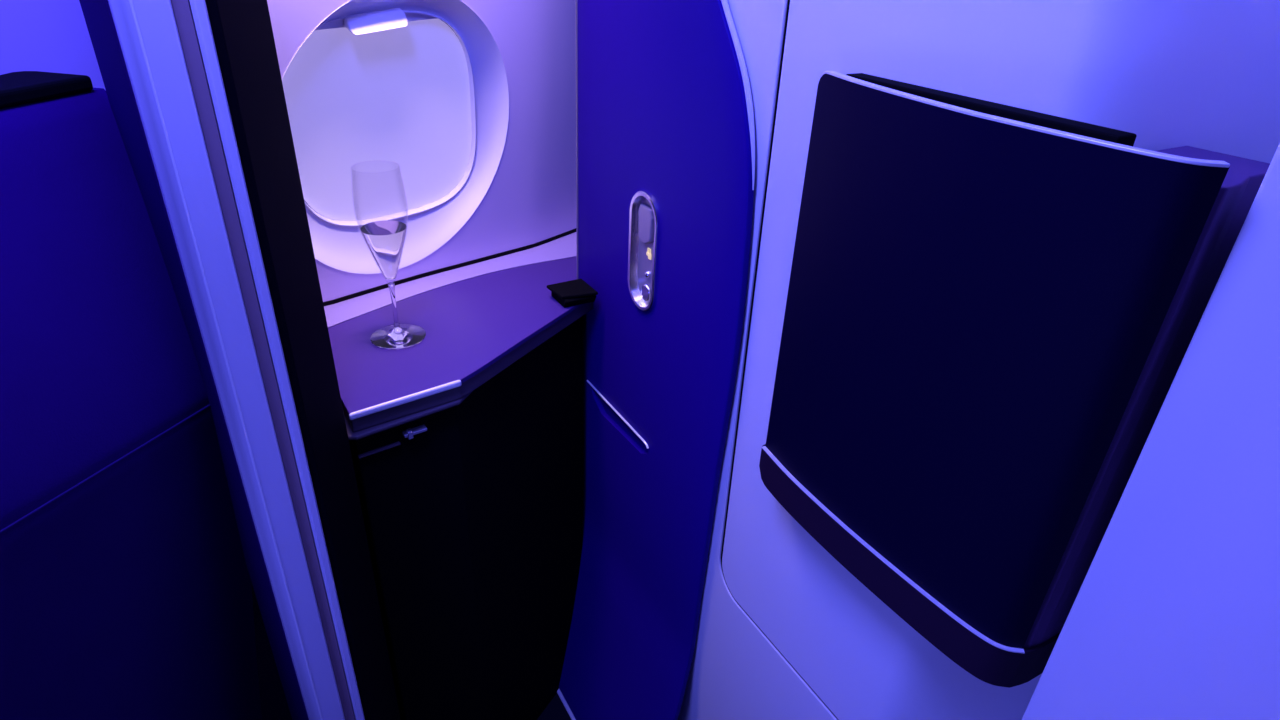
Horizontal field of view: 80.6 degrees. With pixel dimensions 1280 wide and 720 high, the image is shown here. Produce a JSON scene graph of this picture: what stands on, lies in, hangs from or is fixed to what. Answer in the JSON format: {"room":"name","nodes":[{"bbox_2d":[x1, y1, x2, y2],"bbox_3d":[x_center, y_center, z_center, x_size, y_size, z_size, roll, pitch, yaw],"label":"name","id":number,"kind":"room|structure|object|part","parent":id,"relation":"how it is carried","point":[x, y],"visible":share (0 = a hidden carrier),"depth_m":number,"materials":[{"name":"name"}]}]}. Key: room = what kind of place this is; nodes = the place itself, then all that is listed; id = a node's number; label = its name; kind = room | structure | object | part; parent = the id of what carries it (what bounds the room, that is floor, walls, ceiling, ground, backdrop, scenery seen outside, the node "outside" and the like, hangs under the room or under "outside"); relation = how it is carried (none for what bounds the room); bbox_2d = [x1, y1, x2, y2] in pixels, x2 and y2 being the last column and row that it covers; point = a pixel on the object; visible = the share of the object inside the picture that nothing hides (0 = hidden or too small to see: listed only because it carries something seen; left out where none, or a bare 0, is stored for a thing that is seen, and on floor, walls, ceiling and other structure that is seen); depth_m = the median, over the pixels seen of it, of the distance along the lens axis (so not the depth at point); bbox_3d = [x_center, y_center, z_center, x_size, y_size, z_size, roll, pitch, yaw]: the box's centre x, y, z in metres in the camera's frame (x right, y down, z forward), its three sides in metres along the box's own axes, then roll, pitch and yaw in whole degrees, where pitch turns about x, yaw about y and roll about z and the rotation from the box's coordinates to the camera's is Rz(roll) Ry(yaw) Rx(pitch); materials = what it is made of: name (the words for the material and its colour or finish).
{"room":"aircraft cabin","nodes":[
{"label":"aircraft cabin","id":0,"kind":"room"},
{"bbox_2d":[0,0,575,301],"bbox_3d":[-0.580,-0.360,0.660,2.126,0.863,0.234,-20,36,-34],"label":"wall","id":1,"kind":"structure","parent":0,"point":[530,198],"depth_m":1.05,"materials":[{"name":"white plastic"}]},
{"bbox_2d":[282,0,508,273],"bbox_3d":[-0.328,-0.293,0.994,0.328,0.383,0.125,-14,33,-26],"label":"window","id":2,"kind":"structure","parent":1,"relation":"in","point":[377,87],"depth_m":1.00,"materials":[{"name":"white plastic"}]},
{"bbox_2d":[315,13,436,29],"bbox_3d":[-0.318,-0.419,0.895,0.215,0.052,0.012,-19,36,-32],"label":"shade","id":3,"kind":"object","parent":2,"relation":"attached to","point":[336,21],"depth_m":0.89,"materials":[{"name":"white plastic"}]},
{"bbox_3d":[-0.312,-0.401,0.893,0.070,0.027,0.027,-18,35,-32],"label":"shade handle","id":4,"kind":"part","parent":2,"relation":"part of","materials":[{"name":"white plastic"}]},
{"bbox_3d":[-0.337,-0.312,0.990,0.254,0.269,0.056,-19,36,-32],"label":"pane","id":5,"kind":"part","parent":2,"relation":"part of","materials":[{"name":"white"}]},
{"bbox_2d":[205,0,400,719],"bbox_3d":[-0.366,-0.104,0.768,0.046,1.900,0.397,-14,33,-26],"label":"door frame","id":6,"kind":"structure","parent":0,"point":[242,32],"depth_m":0.64,"materials":[{"name":"black"}]},
{"bbox_2d":[79,0,364,719],"bbox_3d":[-0.341,-0.021,0.622,0.074,1.900,0.113,-14,33,-26],"label":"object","id":7,"kind":"structure","parent":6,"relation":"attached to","point":[158,63],"depth_m":0.57,"materials":[{"name":"white plastic"}]},
{"bbox_2d":[251,582,570,719],"bbox_3d":[-0.381,0.910,0.955,2.200,0.050,2.200,-14,33,-26],"label":"floor","id":8,"kind":"structure","parent":0,"point":[274,705],"depth_m":1.41,"materials":[{"name":"carpet"}]},
{"bbox_2d":[0,71,261,719],"bbox_3d":[-0.569,0.395,0.637,0.298,1.146,0.512,8,30,10],"label":"partition","id":9,"kind":"object","parent":8,"relation":"on","point":[126,585],"visible":0.94,"depth_m":0.56,"materials":[{"name":"blue plastic"}]},
{"bbox_3d":[-0.482,-0.088,0.343,0.057,0.011,0.503,8,30,10],"label":"rail","id":10,"kind":"part","parent":9,"relation":"part of","materials":[{"name":"black"}]},
{"bbox_2d":[323,228,597,719],"bbox_3d":[-0.201,0.248,1.255,0.592,0.822,0.327,-20,36,-34],"label":"console","id":11,"kind":"object","parent":8,"relation":"on","point":[466,439],"visible":0.77,"depth_m":1.04,"materials":[{"name":"plastic"}]},
{"bbox_2d":[351,165,425,348],"bbox_3d":[-0.302,-0.123,0.902,0.067,0.217,0.067,-14,33,-26],"label":"champagne flute","id":12,"kind":"object","parent":11,"relation":"on","point":[385,239],"visible":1,"depth_m":0.90,"materials":[{"name":"clear glass"}]},
{"bbox_3d":[-0.304,-0.067,0.934,0.008,0.061,0.008,-14,33,-26],"label":"stem","id":13,"kind":"part","parent":12,"relation":"part of","materials":[{"name":"clear glass"}]},
{"bbox_3d":[-0.288,0.022,0.927,0.184,0.006,0.206,-14,33,-26],"label":"rail","id":14,"kind":"part","parent":11,"relation":"part of","materials":[{"name":"grey metal"}]},
{"bbox_2d":[677,0,1279,719],"bbox_3d":[0.340,0.125,0.619,0.191,1.700,1.380,-14,33,-26],"label":"wall","id":15,"kind":"structure","parent":0,"point":[1175,612],"depth_m":0.45,"materials":[{"name":"white plastic"}]},
{"bbox_2d":[557,0,754,719],"bbox_3d":[-0.034,0.032,1.005,0.097,1.448,0.391,-14,33,-26],"label":"door","id":16,"kind":"structure","parent":15,"relation":"in","point":[665,132],"depth_m":0.95,"materials":[{"name":"blue plastic"}]},
{"bbox_3d":[-0.036,0.077,1.114,0.004,0.009,0.191,-14,33,-26],"label":"slot trim","id":17,"kind":"part","parent":16,"relation":"part of","materials":[{"name":"silver metal"}]},
{"bbox_3d":[0.011,-0.135,0.939,0.002,0.140,0.054,-14,33,-26],"label":"latch plate","id":18,"kind":"part","parent":16,"relation":"part of","materials":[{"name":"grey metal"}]},
{"bbox_2d":[721,0,837,719],"bbox_3d":[0.210,-0.151,0.569,0.008,1.178,0.339,-14,33,-26],"label":"trim","id":19,"kind":"structure","parent":15,"relation":"attached to","point":[788,2],"depth_m":0.78,"materials":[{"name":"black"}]},
{"bbox_2d":[722,0,1279,719],"bbox_3d":[0.256,-0.144,0.553,0.401,1.174,0.122,22,35,31],"label":"partition panel","id":20,"kind":"object","parent":15,"relation":"attached to","point":[1202,74],"visible":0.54,"depth_m":0.58,"materials":[{"name":"plastic"}]},
{"bbox_2d":[759,71,1269,687],"bbox_3d":[0.232,0.006,0.592,0.113,0.403,0.305,-14,33,-26],"label":"pocket","id":21,"kind":"object","parent":20,"relation":"attached to","point":[993,310],"visible":1,"depth_m":0.51,"materials":[{"name":"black plastic"}]},
{"bbox_2d":[759,444,1059,687],"bbox_3d":[0.210,0.168,0.673,0.059,0.039,0.304,-17,35,-31],"label":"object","id":22,"kind":"object","parent":21,"relation":"on","point":[995,657],"depth_m":0.62,"materials":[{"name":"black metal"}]},
{"bbox_3d":[0.204,-0.156,0.472,0.029,0.006,0.296,-13,33,-26],"label":"rim trim","id":23,"kind":"part","parent":21,"relation":"part of","materials":[{"name":"silver metal"}]}
]}

